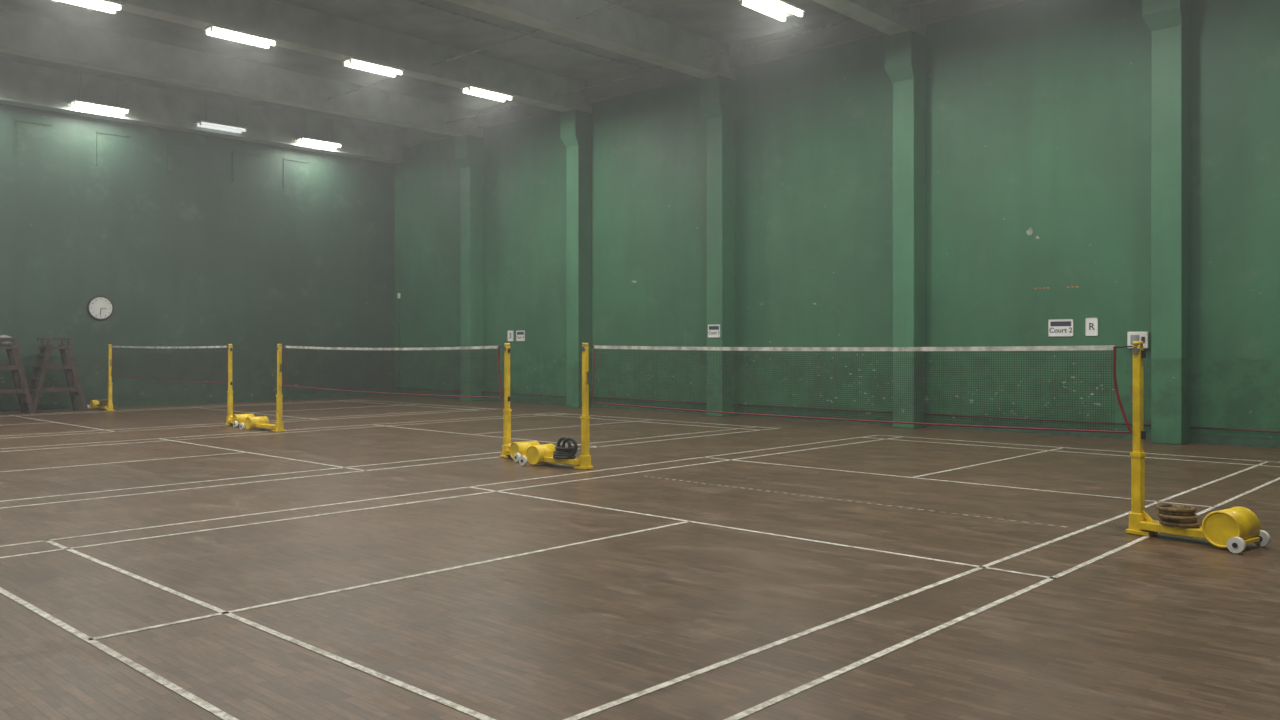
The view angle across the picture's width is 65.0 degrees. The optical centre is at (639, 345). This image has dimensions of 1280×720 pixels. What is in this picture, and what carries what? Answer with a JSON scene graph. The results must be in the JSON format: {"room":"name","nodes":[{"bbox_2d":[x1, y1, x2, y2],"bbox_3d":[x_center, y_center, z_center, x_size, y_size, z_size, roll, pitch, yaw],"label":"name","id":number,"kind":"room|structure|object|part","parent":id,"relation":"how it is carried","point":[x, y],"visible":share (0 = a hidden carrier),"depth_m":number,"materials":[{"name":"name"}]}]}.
{"room":"sports hall","nodes":[
{"label":"sports hall","id":0,"kind":"room"},
{"bbox_2d":[0,104,394,405],"bbox_3d":[-14.465,-2.408,22.302,0.200,7.750,20.800,0,0,43],"label":"wall","id":1,"kind":"structure","parent":0,"point":[190,254],"depth_m":25.35,"materials":[{"name":"green paint"}]},
{"bbox_2d":[87,296,113,319],"bbox_3d":[-12.813,-0.903,23.864,0.077,0.586,0.586,0,0,43],"label":"wall clock","id":2,"kind":"object","parent":1,"relation":"attached to","point":[98,307],"visible":1,"depth_m":23.84,"materials":[{"name":"white plastic"}]},
{"bbox_2d":[15,119,308,187],"bbox_3d":[-11.605,-4.688,25.197,0.020,0.810,7.162,0,0,43],"label":"conduit","id":3,"kind":"object","parent":1,"relation":"attached to","point":[97,132],"visible":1,"depth_m":24.35,"materials":[{"name":"metal"}]},
{"bbox_2d":[0,391,393,411],"bbox_3d":[-14.395,1.402,22.215,0.020,0.130,20.770,0,0,43],"label":"baseboard","id":4,"kind":"structure","parent":1,"relation":"attached to","point":[357,394],"depth_m":25.63,"materials":[{"name":"paint"}]},
{"bbox_2d":[0,59,402,163],"bbox_3d":[-14.228,-5.843,22.079,0.450,0.880,20.800,0,0,43],"label":"beam","id":5,"kind":"structure","parent":1,"relation":"attached to","point":[21,84],"depth_m":24.89,"materials":[{"name":"paint"}]},
{"bbox_2d":[0,0,842,130],"bbox_3d":[-2.454,-6.358,11.062,33.100,0.150,21.200,0,0,43],"label":"ceiling","id":6,"kind":"structure","parent":0,"point":[729,22],"depth_m":20.20,"materials":[{"name":"paint"}]},
{"bbox_2d":[69,71,129,114],"bbox_3d":[-12.517,-5.877,23.286,0.360,0.813,1.200,0,0,43],"label":"fluorescent ceiling light","id":7,"kind":"object","parent":6,"relation":"hanging from","point":[74,103],"visible":1,"depth_m":23.19,"materials":[{"name":"white plastic"}]},
{"bbox_2d":[195,94,247,133],"bbox_3d":[-10.570,-5.877,25.367,0.360,0.813,1.200,0,0,43],"label":"fluorescent ceiling light","id":8,"kind":"object","parent":6,"relation":"hanging from","point":[201,123],"visible":1,"depth_m":25.23,"materials":[{"name":"white plastic"}]},
{"bbox_2d":[0,8,482,137],"bbox_3d":[-11.457,-5.933,19.486,0.420,0.700,20.800,0,0,43],"label":"beam","id":9,"kind":"structure","parent":6,"relation":"attached to","point":[21,34],"depth_m":21.66,"materials":[{"name":"paint"}]},
{"bbox_2d":[296,113,342,148],"bbox_3d":[-8.725,-5.877,27.338,0.360,0.813,1.200,0,0,43],"label":"fluorescent ceiling light","id":10,"kind":"object","parent":6,"relation":"hanging from","point":[305,140],"visible":1,"depth_m":27.24,"materials":[{"name":"white plastic"}]},
{"bbox_2d":[112,0,591,112],"bbox_3d":[-8.412,-5.933,16.637,0.420,0.700,20.800,0,0,43],"label":"beam","id":11,"kind":"structure","parent":6,"relation":"attached to","point":[297,28],"depth_m":19.61,"materials":[{"name":"paint"}]},
{"bbox_2d":[56,0,123,13],"bbox_3d":[-8.951,-5.527,16.046,0.360,0.113,1.200,0,0,43],"label":"fluorescent ceiling light","id":12,"kind":"object","parent":11,"relation":"attached to","point":[110,6],"visible":1,"depth_m":16.22,"materials":[{"name":"white plastic"}]},
{"bbox_2d":[203,24,277,48],"bbox_3d":[-7.141,-5.527,17.981,0.360,0.113,1.200,0,0,43],"label":"fluorescent ceiling light","id":13,"kind":"object","parent":11,"relation":"attached to","point":[212,30],"visible":1,"depth_m":17.89,"materials":[{"name":"white plastic"}]},
{"bbox_2d":[341,57,403,76],"bbox_3d":[-5.296,-5.527,19.953,0.360,0.113,1.200,0,0,43],"label":"fluorescent ceiling light","id":14,"kind":"object","parent":11,"relation":"attached to","point":[352,62],"visible":1,"depth_m":19.86,"materials":[{"name":"white plastic"}]},
{"bbox_2d":[460,85,513,101],"bbox_3d":[-3.349,-5.527,22.034,0.360,0.113,1.200,0,0,43],"label":"fluorescent ceiling light","id":15,"kind":"object","parent":11,"relation":"attached to","point":[470,89],"visible":1,"depth_m":21.93,"materials":[{"name":"white plastic"}]},
{"bbox_2d":[445,0,735,79],"bbox_3d":[-5.251,-5.933,13.679,0.420,0.700,20.800,0,0,43],"label":"beam","id":16,"kind":"structure","parent":6,"relation":"attached to","point":[620,30],"depth_m":18.65,"materials":[{"name":"paint"}]},
{"bbox_2d":[327,0,934,123],"bbox_3d":[-2.082,-6.009,10.611,25.380,0.492,20.450,0,0,43],"label":"trim","id":17,"kind":"structure","parent":6,"relation":"attached to","point":[414,1],"depth_m":19.66,"materials":[{"name":"grey paint"}]},
{"bbox_2d":[740,0,804,21],"bbox_3d":[2.119,-5.827,16.095,0.460,0.913,1.200,0,0,43],"label":"fluorescent ceiling light","id":18,"kind":"object","parent":6,"relation":"hanging from","point":[778,9],"visible":1,"depth_m":16.12,"materials":[{"name":"white plastic"}]},
{"bbox_2d":[812,0,925,36],"bbox_3d":[-2.089,-5.933,10.720,0.420,0.700,20.800,0,0,43],"label":"beam","id":19,"kind":"structure","parent":6,"relation":"attached to","point":[879,15],"depth_m":17.26,"materials":[{"name":"paint"}]},
{"bbox_2d":[0,395,1279,719],"bbox_3d":[-2.454,1.516,11.062,33.100,0.102,21.200,0,0,43],"label":"floor","id":20,"kind":"structure","parent":0,"point":[1162,626],"depth_m":6.53,"materials":[{"name":"brown wood"}]},
{"bbox_2d":[0,335,35,413],"bbox_3d":[-13.722,0.620,21.559,0.695,1.720,1.176,0,0,43],"label":"stepladder","id":21,"kind":"object","parent":20,"relation":"on","point":[6,342],"visible":1,"depth_m":21.63,"materials":[{"name":"brown wood"}]},
{"bbox_3d":[-13.705,0.037,21.577,0.520,0.060,0.540,0,0,43],"label":"seat","id":22,"kind":"part","parent":21,"relation":"part of","materials":[{"name":"brown wood"}]},
{"bbox_2d":[24,338,87,412],"bbox_3d":[-13.057,0.651,22.416,0.695,1.658,1.176,0,0,43],"label":"stepladder","id":23,"kind":"object","parent":20,"relation":"on","point":[72,367],"visible":0.98,"depth_m":22.37,"materials":[{"name":"brown wood"}]},
{"bbox_3d":[-13.040,0.037,22.434,0.520,0.060,0.540,0,0,43],"label":"seat","id":24,"kind":"part","parent":23,"relation":"part of","materials":[{"name":"brown wood"}]},
{"bbox_2d":[87,344,113,410],"bbox_3d":[-12.242,0.713,22.933,0.896,1.500,0.466,0,0,43],"label":"net post","id":25,"kind":"object","parent":20,"relation":"on","point":[106,404],"visible":0.99,"depth_m":22.65,"materials":[{"name":"yellow metal"}]},
{"bbox_2d":[107,404,112,409],"bbox_3d":[-11.959,1.368,22.668,0.100,0.130,0.100,0,0,43],"label":"socket","id":26,"kind":"object","parent":25,"relation":"attached to","point":[109,406],"depth_m":22.63,"materials":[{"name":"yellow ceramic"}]},
{"bbox_2d":[225,344,254,426],"bbox_3d":[-7.369,0.713,18.428,0.776,1.500,0.466,0,0,43],"label":"net post","id":27,"kind":"object","parent":20,"relation":"on","point":[235,420],"visible":0.72,"depth_m":18.61,"materials":[{"name":"yellow metal"}]},
{"bbox_2d":[111,346,227,382],"bbox_3d":[-9.783,0.354,20.659,5.863,0.722,0.024,0,0,43],"label":"net","id":28,"kind":"object","parent":27,"relation":"attached to","point":[121,347],"visible":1,"depth_m":20.72,"materials":[{"name":"black fabric"}]},
{"bbox_3d":[-9.784,0.692,20.660,5.840,0.046,0.016,0,0,43],"label":"cord","id":29,"kind":"part","parent":28,"relation":"part of","materials":[{"name":"red fabric"}]},
{"bbox_3d":[-7.666,0.340,18.678,0.064,0.676,0.024,0,0,43],"label":"cord","id":30,"kind":"part","parent":28,"relation":"part of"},
{"bbox_2d":[0,400,495,438],"bbox_3d":[-9.942,1.465,20.623,6.140,0.002,13.010,0,0,43],"label":"court","id":31,"kind":"object","parent":20,"relation":"on","point":[335,400],"visible":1,"depth_m":21.47,"materials":[{"name":"paint"}]},
{"bbox_2d":[239,344,284,431],"bbox_3d":[-6.490,0.713,17.442,0.956,1.500,0.466,0,0,39],"label":"net post","id":32,"kind":"object","parent":20,"relation":"on","point":[259,421],"visible":1,"depth_m":17.17,"materials":[{"name":"yellow metal"}]},
{"bbox_3d":[-6.525,1.388,17.387,0.720,0.060,0.040,0,0,39],"label":"arm rail","id":33,"kind":"part","parent":32,"relation":"part of","materials":[{"name":"yellow metal"}]},
{"bbox_2d":[275,422,283,429],"bbox_3d":[-6.166,1.368,17.179,0.100,0.130,0.100,0,0,39],"label":"socket","id":34,"kind":"object","parent":32,"relation":"attached to","point":[278,425],"depth_m":17.15,"materials":[{"name":"yellow metal"}]},
{"bbox_2d":[0,413,778,508],"bbox_3d":[-4.155,1.465,15.208,6.050,0.002,13.010,0,0,43],"label":"court","id":35,"kind":"object","parent":20,"relation":"on","point":[541,413],"visible":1,"depth_m":13.81,"materials":[{"name":"paint"}]},
{"bbox_2d":[460,167,482,400],"bbox_3d":[-4.505,-1.683,26.916,0.420,6.300,0.450,0,0,43],"label":"pillar","id":36,"kind":"structure","parent":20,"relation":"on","point":[471,178],"depth_m":26.76,"materials":[{"name":"green paint"}]},
{"bbox_2d":[455,135,483,168],"bbox_3d":[-4.574,-5.168,26.912,0.525,0.830,0.550,0,0,43],"label":"capital","id":37,"kind":"object","parent":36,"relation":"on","point":[469,149],"visible":0.93,"depth_m":26.73,"materials":[{"name":"green paint"}]},
{"bbox_2d":[500,343,539,461],"bbox_3d":[-1.572,0.713,13.019,0.466,1.500,0.656,0,0,-41],"label":"net post","id":38,"kind":"object","parent":20,"relation":"on","point":[515,450],"visible":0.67,"depth_m":13.18,"materials":[{"name":"yellow metal"}]},
{"bbox_2d":[284,346,502,397],"bbox_3d":[-3.953,0.354,15.204,5.873,0.721,0.024,0,0,43],"label":"net","id":39,"kind":"object","parent":38,"relation":"attached to","point":[294,347],"visible":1,"depth_m":14.63,"materials":[{"name":"black fabric"}]},
{"bbox_3d":[-6.070,0.340,17.185,0.067,0.676,0.016,0,0,43],"label":"cord","id":40,"kind":"part","parent":39,"relation":"part of","materials":[{"name":"fabric"}]},
{"bbox_3d":[-3.953,0.692,15.204,5.850,0.046,0.016,0,0,43],"label":"cord","id":41,"kind":"part","parent":39,"relation":"part of","materials":[{"name":"red fabric"}]},
{"bbox_3d":[-1.840,0.340,13.226,0.084,0.677,0.024,0,0,43],"label":"cord","id":42,"kind":"part","parent":39,"relation":"part of","materials":[{"name":"fabric"}]},
{"bbox_2d":[502,445,509,454],"bbox_3d":[-1.748,1.368,13.222,0.100,0.130,0.100,0,0,-41],"label":"socket","id":43,"kind":"object","parent":38,"relation":"attached to","point":[504,447],"depth_m":13.18,"materials":[{"name":"yellow metal"}]},
{"bbox_3d":[-1.728,1.448,13.199,0.150,0.030,0.180,0,0,-41],"label":"plate","id":44,"kind":"part","parent":38,"relation":"part of","materials":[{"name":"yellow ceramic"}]},
{"bbox_3d":[-1.626,1.388,12.983,0.040,0.060,0.420,0,0,-41],"label":"arm rail","id":45,"kind":"part","parent":38,"relation":"part of","materials":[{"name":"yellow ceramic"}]},
{"bbox_2d":[519,343,592,469],"bbox_3d":[-0.977,0.713,12.224,0.936,1.500,0.466,0,0,37],"label":"net post","id":46,"kind":"object","parent":20,"relation":"on","point":[545,453],"visible":1,"depth_m":11.99,"materials":[{"name":"yellow metal"}]},
{"bbox_3d":[-1.010,1.388,12.167,0.700,0.060,0.040,0,0,37],"label":"arm rail","id":47,"kind":"part","parent":46,"relation":"part of","materials":[{"name":"yellow metal"}]},
{"bbox_3d":[-0.676,1.448,11.996,0.180,0.030,0.150,0,0,37],"label":"plate","id":48,"kind":"part","parent":46,"relation":"part of","materials":[{"name":"yellow metal"}]},
{"bbox_2d":[580,455,590,466],"bbox_3d":[-0.652,1.368,11.977,0.100,0.130,0.100,0,0,37],"label":"socket","id":49,"kind":"object","parent":46,"relation":"attached to","point":[585,460],"depth_m":11.94,"materials":[{"name":"yellow metal"}]},
{"bbox_2d":[566,145,591,407],"bbox_3d":[-1.460,-1.683,24.067,0.420,6.300,0.450,0,0,43],"label":"pillar","id":50,"kind":"structure","parent":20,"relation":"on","point":[578,157],"depth_m":23.91,"materials":[{"name":"green paint"}]},
{"bbox_2d":[560,109,591,147],"bbox_3d":[-1.529,-5.168,24.062,0.525,0.830,0.550,0,0,43],"label":"capital","id":51,"kind":"object","parent":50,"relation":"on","point":[575,125],"visible":0.9,"depth_m":23.88,"materials":[{"name":"green paint"}]},
{"bbox_2d":[0,435,1279,719],"bbox_3d":[1.683,1.465,9.745,6.040,0.002,13.010,0,0,43],"label":"court lines","id":52,"kind":"object","parent":20,"relation":"on","point":[182,692],"visible":1,"depth_m":5.76,"materials":[{"name":"paint"}]},
{"bbox_2d":[707,117,734,416],"bbox_3d":[1.702,-1.683,21.108,0.420,6.300,0.450,0,0,43],"label":"pillar","id":53,"kind":"structure","parent":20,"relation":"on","point":[720,130],"depth_m":20.93,"materials":[{"name":"green paint"}]},
{"bbox_2d":[708,324,719,337],"bbox_3d":[1.542,-0.313,20.938,0.320,0.270,0.016,0,0,43],"label":"sign","id":54,"kind":"object","parent":53,"relation":"attached to","point":[713,330],"visible":1,"depth_m":20.93,"materials":[{"name":"paper"}]},
{"bbox_2d":[700,75,735,119],"bbox_3d":[1.633,-5.168,21.104,0.525,0.830,0.550,0,0,43],"label":"capital","id":55,"kind":"object","parent":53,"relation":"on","point":[717,93],"visible":0.9,"depth_m":20.92,"materials":[{"name":"green paint"}]},
{"bbox_2d":[893,78,925,428],"bbox_3d":[4.863,-1.683,18.149,0.420,6.300,0.450,0,0,43],"label":"pillar","id":56,"kind":"structure","parent":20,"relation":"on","point":[909,96],"depth_m":18.00,"materials":[{"name":"green paint"}]},
{"bbox_2d":[885,30,925,82],"bbox_3d":[4.795,-5.168,18.145,0.525,0.830,0.550,0,0,43],"label":"capital","id":57,"kind":"object","parent":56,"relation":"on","point":[905,52],"visible":0.9,"depth_m":17.96,"materials":[{"name":"green paint"}]},
{"bbox_2d":[1151,25,1189,444],"bbox_3d":[8.025,-1.683,15.191,0.420,6.300,0.450,0,0,43],"label":"pillar","id":58,"kind":"structure","parent":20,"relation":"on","point":[1170,47],"depth_m":15.02,"materials":[{"name":"green paint"}]},
{"bbox_2d":[1142,0,1190,31],"bbox_3d":[7.956,-5.168,15.187,0.525,0.830,0.550,0,0,43],"label":"capital","id":59,"kind":"object","parent":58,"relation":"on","point":[1158,14],"visible":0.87,"depth_m":15.01,"materials":[{"name":"green paint"}]},
{"bbox_2d":[1126,341,1270,552],"bbox_3d":[4.135,0.713,7.540,0.466,1.500,0.916,0,0,-37],"label":"net post","id":60,"kind":"object","parent":20,"relation":"on","point":[1233,528],"visible":1,"depth_m":7.57,"materials":[{"name":"yellow metal"}]},
{"bbox_2d":[590,345,1132,433],"bbox_3d":[1.629,0.354,9.925,6.077,0.722,0.024,0,0,43],"label":"net","id":61,"kind":"object","parent":60,"relation":"attached to","point":[1094,347],"visible":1,"depth_m":9.27,"materials":[{"name":"black fabric"}]},
{"bbox_3d":[-0.563,0.340,11.976,0.067,0.676,0.016,0,0,43],"label":"cord","id":62,"kind":"part","parent":61,"relation":"part of","materials":[{"name":"fabric"}]},
{"bbox_3d":[1.629,0.692,9.925,6.055,0.046,0.016,0,0,43],"label":"cord","id":63,"kind":"part","parent":61,"relation":"part of","materials":[{"name":"red fabric"}]},
{"bbox_3d":[3.794,0.342,7.899,0.146,0.679,0.024,0,0,43],"label":"cord","id":64,"kind":"part","parent":61,"relation":"part of","materials":[{"name":"fabric"}]},
{"bbox_2d":[1129,512,1146,530],"bbox_3d":[3.896,1.368,7.859,0.100,0.130,0.100,0,0,-37],"label":"socket","id":65,"kind":"object","parent":60,"relation":"attached to","point":[1134,517],"depth_m":7.82,"materials":[{"name":"yellow metal"}]},
{"bbox_3d":[3.914,1.448,7.835,0.150,0.030,0.180,0,0,-37],"label":"plate","id":66,"kind":"part","parent":60,"relation":"part of","materials":[{"name":"yellow metal"}]},
{"bbox_3d":[4.078,1.388,7.508,0.040,0.060,0.680,0,0,-37],"label":"arm rail","id":67,"kind":"part","parent":60,"relation":"part of","materials":[{"name":"yellow metal"}]},
{"bbox_2d":[395,0,1279,438],"bbox_3d":[4.720,-2.408,18.728,32.700,7.750,0.200,0,0,43],"label":"wall","id":68,"kind":"structure","parent":0,"point":[1008,86],"depth_m":18.64,"materials":[{"name":"green paint"}]},
{"bbox_2d":[397,293,399,390],"bbox_3d":[-7.117,-0.123,29.641,0.120,2.880,0.040,0,0,43],"label":"conduit","id":69,"kind":"object","parent":68,"relation":"attached to","point":[398,294],"visible":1,"depth_m":29.65,"materials":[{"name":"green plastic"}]},
{"bbox_2d":[508,330,512,340],"bbox_3d":[-3.371,-0.263,26.152,0.220,0.280,0.016,0,0,43],"label":"sign","id":70,"kind":"object","parent":68,"relation":"attached to","point":[510,333],"visible":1,"depth_m":26.14,"materials":[{"name":"paper"}]},
{"bbox_2d":[516,330,524,340],"bbox_3d":[-3.079,-0.263,25.878,0.320,0.270,0.016,0,0,43],"label":"sign","id":71,"kind":"object","parent":68,"relation":"attached to","point":[520,335],"visible":1,"depth_m":25.87,"materials":[{"name":"paper"}]},
{"bbox_2d":[397,0,1027,147],"bbox_3d":[4.741,-6.048,18.421,32.250,0.470,0.220,0,0,43],"label":"wall beam","id":72,"kind":"structure","parent":68,"relation":"attached to","point":[937,10],"depth_m":20.61,"materials":[{"name":"paint"}]},
{"bbox_2d":[526,147,1115,419],"bbox_3d":[2.936,-1.119,20.257,21.317,4.798,0.001,0,0,43],"label":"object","id":73,"kind":"structure","parent":68,"relation":"attached to","point":[1029,231],"depth_m":17.79,"materials":[{"name":"paint"}]},
{"bbox_2d":[394,391,1279,447],"bbox_3d":[4.649,1.402,18.637,32.680,0.130,0.030,0,0,43],"label":"baseboard","id":74,"kind":"structure","parent":68,"relation":"attached to","point":[1200,439],"depth_m":17.78,"materials":[{"name":"paint"}]},
{"bbox_2d":[394,387,1279,432],"bbox_3d":[4.560,1.227,18.645,32.380,0.028,0.030,0,0,43],"label":"trim","id":75,"kind":"structure","parent":68,"relation":"attached to","point":[1272,431],"depth_m":17.86,"materials":[{"name":"red paint"}]},
{"bbox_2d":[1048,319,1072,335],"bbox_3d":[6.921,-0.298,16.521,0.400,0.280,0.016,0,0,43],"label":"sign","id":76,"kind":"object","parent":68,"relation":"attached to","point":[1056,327],"visible":1,"depth_m":16.52,"materials":[{"name":"paper"}]},
{"bbox_2d":[1085,318,1097,335],"bbox_3d":[7.279,-0.308,16.186,0.190,0.290,0.016,0,0,43],"label":"sign","id":77,"kind":"object","parent":68,"relation":"attached to","point":[1091,324],"visible":1,"depth_m":16.19,"materials":[{"name":"paper"}]},
{"bbox_2d":[1127,332,1148,347],"bbox_3d":[7.768,-0.093,15.663,0.300,0.260,0.112,0,0,43],"label":"electrical box","id":78,"kind":"object","parent":68,"relation":"attached to","point":[1131,336],"visible":0.84,"depth_m":15.62,"materials":[{"name":"white plastic"}]},
{"bbox_3d":[7.710,-0.098,15.652,0.130,0.150,0.008,0,0,43],"label":"panel","id":79,"kind":"part","parent":78,"relation":"part of","materials":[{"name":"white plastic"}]}
]}

